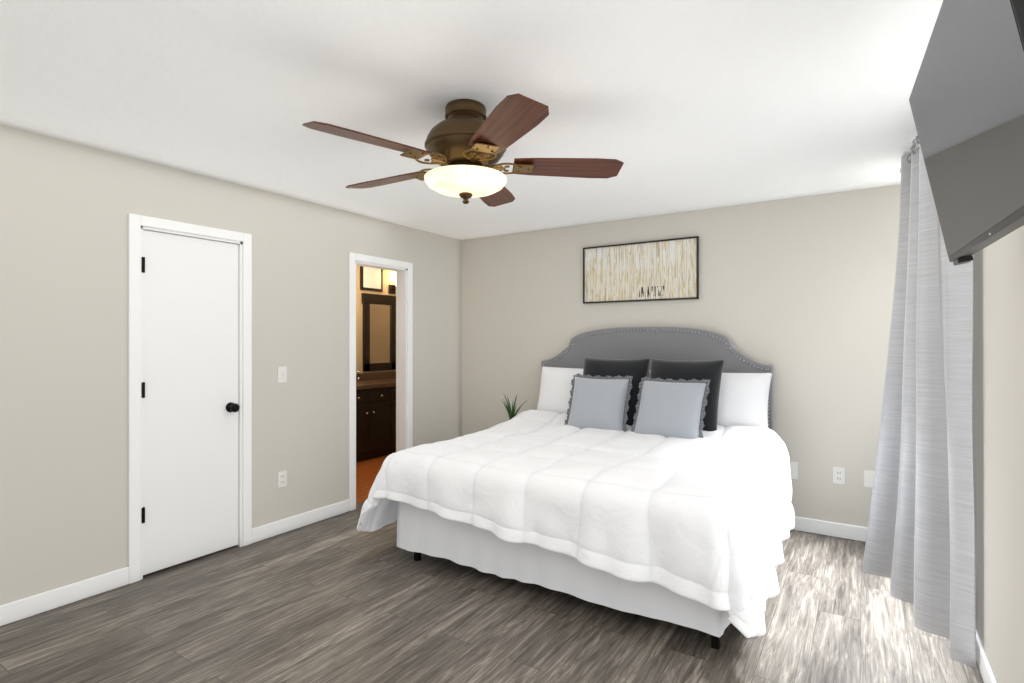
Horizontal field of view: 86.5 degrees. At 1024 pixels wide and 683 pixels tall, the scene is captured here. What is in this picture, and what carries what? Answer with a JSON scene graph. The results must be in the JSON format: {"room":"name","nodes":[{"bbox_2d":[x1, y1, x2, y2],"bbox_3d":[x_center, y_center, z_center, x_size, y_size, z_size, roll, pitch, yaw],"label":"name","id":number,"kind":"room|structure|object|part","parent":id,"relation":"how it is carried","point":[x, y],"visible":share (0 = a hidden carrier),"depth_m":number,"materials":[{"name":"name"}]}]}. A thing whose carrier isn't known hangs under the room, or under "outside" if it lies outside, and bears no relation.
{"room":"bedroom","nodes":[
{"label":"bedroom","id":0,"kind":"room"},
{"bbox_2d":[0,124,461,604],"bbox_3d":[-1.998,0.163,3.520,0.120,2.440,5.480,0,0,33],"label":"wall","id":1,"kind":"structure","parent":0,"point":[67,208],"depth_m":3.07,"materials":[{"name":"grey paint"}]},
{"bbox_2d":[0,567,128,625],"bbox_3d":[-2.768,1.333,2.207,0.014,0.100,2.140,0,0,33],"label":"baseboard","id":2,"kind":"structure","parent":1,"relation":"attached to","point":[23,608],"depth_m":2.84,"materials":[{"name":"white wood"}]},
{"bbox_2d":[143,230,238,574],"bbox_3d":[-2.018,0.357,3.437,0.038,2.023,0.584,0,0,33],"label":"closet door","id":3,"kind":"structure","parent":1,"relation":"in","point":[191,381],"depth_m":3.40,"materials":[{"name":"white wood"}]},
{"bbox_2d":[278,470,286,487],"bbox_3d":[-1.656,0.994,3.930,0.010,0.116,0.072,0,0,33],"label":"outlet","id":4,"kind":"object","parent":1,"relation":"attached to","point":[282,475],"depth_m":3.93,"materials":[{"name":"white plastic"}]},
{"bbox_2d":[278,367,286,382],"bbox_3d":[-1.654,0.240,3.929,0.014,0.116,0.072,0,0,33],"label":"light switch","id":5,"kind":"object","parent":1,"relation":"attached to","point":[282,378],"depth_m":3.93,"materials":[{"name":"white plastic"}]},
{"bbox_2d":[252,499,349,542],"bbox_3d":[-1.556,1.333,4.081,0.014,0.100,0.845,0,0,33],"label":"baseboard","id":6,"kind":"structure","parent":1,"relation":"attached to","point":[278,527],"depth_m":4.04,"materials":[{"name":"white wood"}]},
{"bbox_2d":[356,265,395,372],"bbox_3d":[-2.340,0.163,6.397,0.120,2.440,3.540,0,0,33],"label":"wall","id":7,"kind":"structure","parent":0,"point":[387,278],"depth_m":6.91,"materials":[{"name":"beige paint"}]},
{"bbox_2d":[360,266,382,291],"bbox_3d":[-1.820,-0.837,7.067,0.022,0.360,0.370,0,0,33],"label":"picture","id":8,"kind":"object","parent":7,"relation":"attached to","point":[371,279],"visible":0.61,"depth_m":7.05,"materials":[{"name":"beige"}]},
{"bbox_2d":[356,371,395,378],"bbox_3d":[-1.933,0.451,6.890,0.020,0.095,1.460,0,0,33],"label":"backsplash","id":9,"kind":"structure","parent":7,"relation":"attached to","point":[390,374],"depth_m":7.15,"materials":[{"name":"brown stone"}]},
{"bbox_2d":[362,293,395,371],"bbox_3d":[-1.734,-0.117,7.184,0.040,1.000,0.620,0,0,33],"label":"bathroom mirror","id":10,"kind":"object","parent":7,"relation":"attached to","point":[379,332],"visible":0.85,"depth_m":7.16,"materials":[{"name":"black mirror"}]},
{"bbox_2d":[389,272,395,293],"bbox_3d":[-1.541,-0.784,7.321,0.215,0.275,0.190,0,0,33],"label":"sconce","id":11,"kind":"object","parent":7,"relation":"attached to","point":[392,289],"visible":0.44,"depth_m":7.33,"materials":[{"name":"white glass"}]},
{"bbox_2d":[0,0,942,239],"bbox_3d":[-0.290,-1.107,2.415,4.190,0.100,5.480,0,0,33],"label":"ceiling","id":12,"kind":"structure","parent":0,"point":[676,106],"depth_m":2.29,"materials":[{"name":"white paint"}]},
{"bbox_2d":[302,93,623,206],"bbox_3d":[-0.251,-0.838,2.478,1.335,0.436,1.388,0,0,33],"label":"ceiling fan","id":13,"kind":"object","parent":12,"relation":"hanging from","point":[468,142],"visible":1,"depth_m":2.33,"materials":[{"name":"brown wood"}]},
{"bbox_3d":[-0.558,-0.797,2.153,0.497,0.006,0.166,0,12,-41],"label":"blade","id":14,"kind":"part","parent":13,"relation":"part of","materials":[{"name":"brown wood"}]},
{"bbox_3d":[-0.606,-0.797,2.696,0.497,0.006,0.166,0,12,31],"label":"blade","id":15,"kind":"part","parent":13,"relation":"part of","materials":[{"name":"brown wood"}]},
{"bbox_3d":[-0.209,-0.838,2.458,0.368,0.436,0.368,0,0,33],"label":"motor","id":16,"kind":"part","parent":13,"relation":"part of","materials":[{"name":"brown metal"}]},
{"bbox_3d":[-0.209,-0.703,2.458,0.372,0.073,0.372,0,0,33],"label":"lamp shade","id":17,"kind":"part","parent":13,"relation":"part of","materials":[{"name":"white glass"}]},
{"bbox_3d":[-0.105,-0.797,2.909,0.166,0.006,0.497,-12,-3,13],"label":"blade","id":18,"kind":"part","parent":13,"relation":"part of","materials":[{"name":"brown wood"}]},
{"bbox_3d":[-0.027,-0.797,2.031,0.166,0.006,0.497,13,-5,-23],"label":"blade","id":19,"kind":"part","parent":13,"relation":"part of","materials":[{"name":"brown wood"}]},
{"bbox_3d":[0.253,-0.797,2.499,0.497,0.006,0.166,0,-12,-5],"label":"blade","id":20,"kind":"part","parent":13,"relation":"part of","materials":[{"name":"brown wood"}]},
{"bbox_2d":[0,454,983,682],"bbox_3d":[-0.724,1.433,3.446,6.040,0.100,6.740,0,0,33],"label":"floor","id":21,"kind":"structure","parent":0,"point":[340,598],"depth_m":2.62,"materials":[{"name":"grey wood"}]},
{"bbox_2d":[356,387,395,461],"bbox_3d":[-1.689,0.963,6.732,0.600,0.840,1.430,0,0,33],"label":"bathroom vanity","id":22,"kind":"object","parent":21,"relation":"on","point":[375,414],"depth_m":6.38,"materials":[{"name":"black wood"}]},
{"bbox_2d":[356,379,395,386],"bbox_3d":[-1.695,0.520,6.736,0.585,0.045,1.460,0,0,33],"label":"countertop","id":23,"kind":"structure","parent":22,"relation":"on","point":[359,382],"depth_m":6.61,"materials":[{"name":"beige stone"}]},
{"bbox_2d":[357,327,794,649],"bbox_3d":[0.523,0.630,3.720,2.468,1.505,2.140,0,0,33],"label":"bed","id":24,"kind":"object","parent":21,"relation":"on","point":[644,471],"visible":1,"depth_m":3.07,"materials":[{"name":"white fabric"}]},
{"bbox_2d":[563,373,632,439],"bbox_3d":[0.661,0.492,4.207,0.508,0.512,0.148,0,-24,29],"label":"pillow","id":25,"kind":"object","parent":24,"relation":"on","point":[598,402],"depth_m":4.15,"materials":[{"name":"grey fabric"}]},
{"bbox_2d":[576,357,649,431],"bbox_3d":[0.795,0.407,4.322,0.570,0.600,0.167,0,-18,30],"label":"pillow","id":26,"kind":"object","parent":24,"relation":"on","point":[633,370],"depth_m":4.26,"materials":[{"name":"black fabric"}]},
{"bbox_3d":[1.113,0.571,4.564,1.960,1.385,0.083,0,0,33],"label":"headboard","id":27,"kind":"part","parent":24,"relation":"part of","materials":[{"name":"grey fabric"}]},
{"bbox_2d":[629,376,710,448],"bbox_3d":[1.120,0.492,3.886,0.527,0.512,0.149,0,-26,36],"label":"pillow","id":28,"kind":"object","parent":24,"relation":"on","point":[668,408],"depth_m":3.82,"materials":[{"name":"grey fabric"}]},
{"bbox_2d":[642,358,723,439],"bbox_3d":[1.257,0.407,4.023,0.570,0.600,0.170,0,-18,37],"label":"pillow","id":29,"kind":"object","parent":24,"relation":"on","point":[663,369],"depth_m":3.93,"materials":[{"name":"black fabric"}]},
{"bbox_2d":[502,393,525,419],"bbox_3d":[-0.077,0.920,5.076,0.577,0.926,0.440,0,0,33],"label":"plant","id":30,"kind":"object","parent":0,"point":[510,413],"visible":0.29,"depth_m":5.01,"materials":[{"name":"green plant"}]},
{"bbox_2d":[462,184,899,526],"bbox_3d":[1.214,0.163,4.628,4.070,2.440,0.130,0,0,33],"label":"wall","id":31,"kind":"structure","parent":0,"point":[797,293],"depth_m":4.08,"materials":[{"name":"grey paint"}]},
{"bbox_2d":[583,236,698,303],"bbox_3d":[1.069,-0.592,4.636,1.010,0.500,0.030,0,0,33],"label":"picture frame","id":32,"kind":"object","parent":31,"relation":"attached to","point":[660,270],"visible":0.98,"depth_m":4.61,"materials":[{"name":"black"}]},
{"bbox_2d":[792,516,867,541],"bbox_3d":[1.121,1.333,4.614,3.930,0.100,0.014,0,0,33],"label":"baseboard","id":33,"kind":"structure","parent":31,"relation":"attached to","point":[840,530],"depth_m":3.86,"materials":[{"name":"white wood"}]},
{"bbox_2d":[972,225,1023,682],"bbox_3d":[1.419,0.163,1.309,0.120,2.440,5.240,0,0,33],"label":"wall","id":34,"kind":"structure","parent":0,"point":[998,383],"depth_m":2.00,"materials":[{"name":"grey paint"}]},
{"bbox_2d":[862,135,975,667],"bbox_3d":[2.078,0.165,2.836,0.430,2.413,1.110,0,0,33],"label":"curtain","id":35,"kind":"object","parent":34,"relation":"attached to","point":[919,551],"visible":0.88,"depth_m":2.56,"materials":[{"name":"fabric"}]},
{"bbox_2d":[909,0,1023,265],"bbox_3d":[1.177,-0.525,1.319,0.295,0.571,0.976,0,0,33],"label":"tv","id":36,"kind":"object","parent":34,"relation":"attached to","point":[966,99],"visible":1,"depth_m":1.26,"materials":[{"name":"black plastic"}]},
{"bbox_2d":[976,630,996,682],"bbox_3d":[1.362,1.333,1.346,0.014,0.100,5.240,0,0,33],"label":"baseboard","id":37,"kind":"structure","parent":34,"relation":"attached to","point":[985,669],"depth_m":2.23,"materials":[{"name":"white wood"}]}
]}

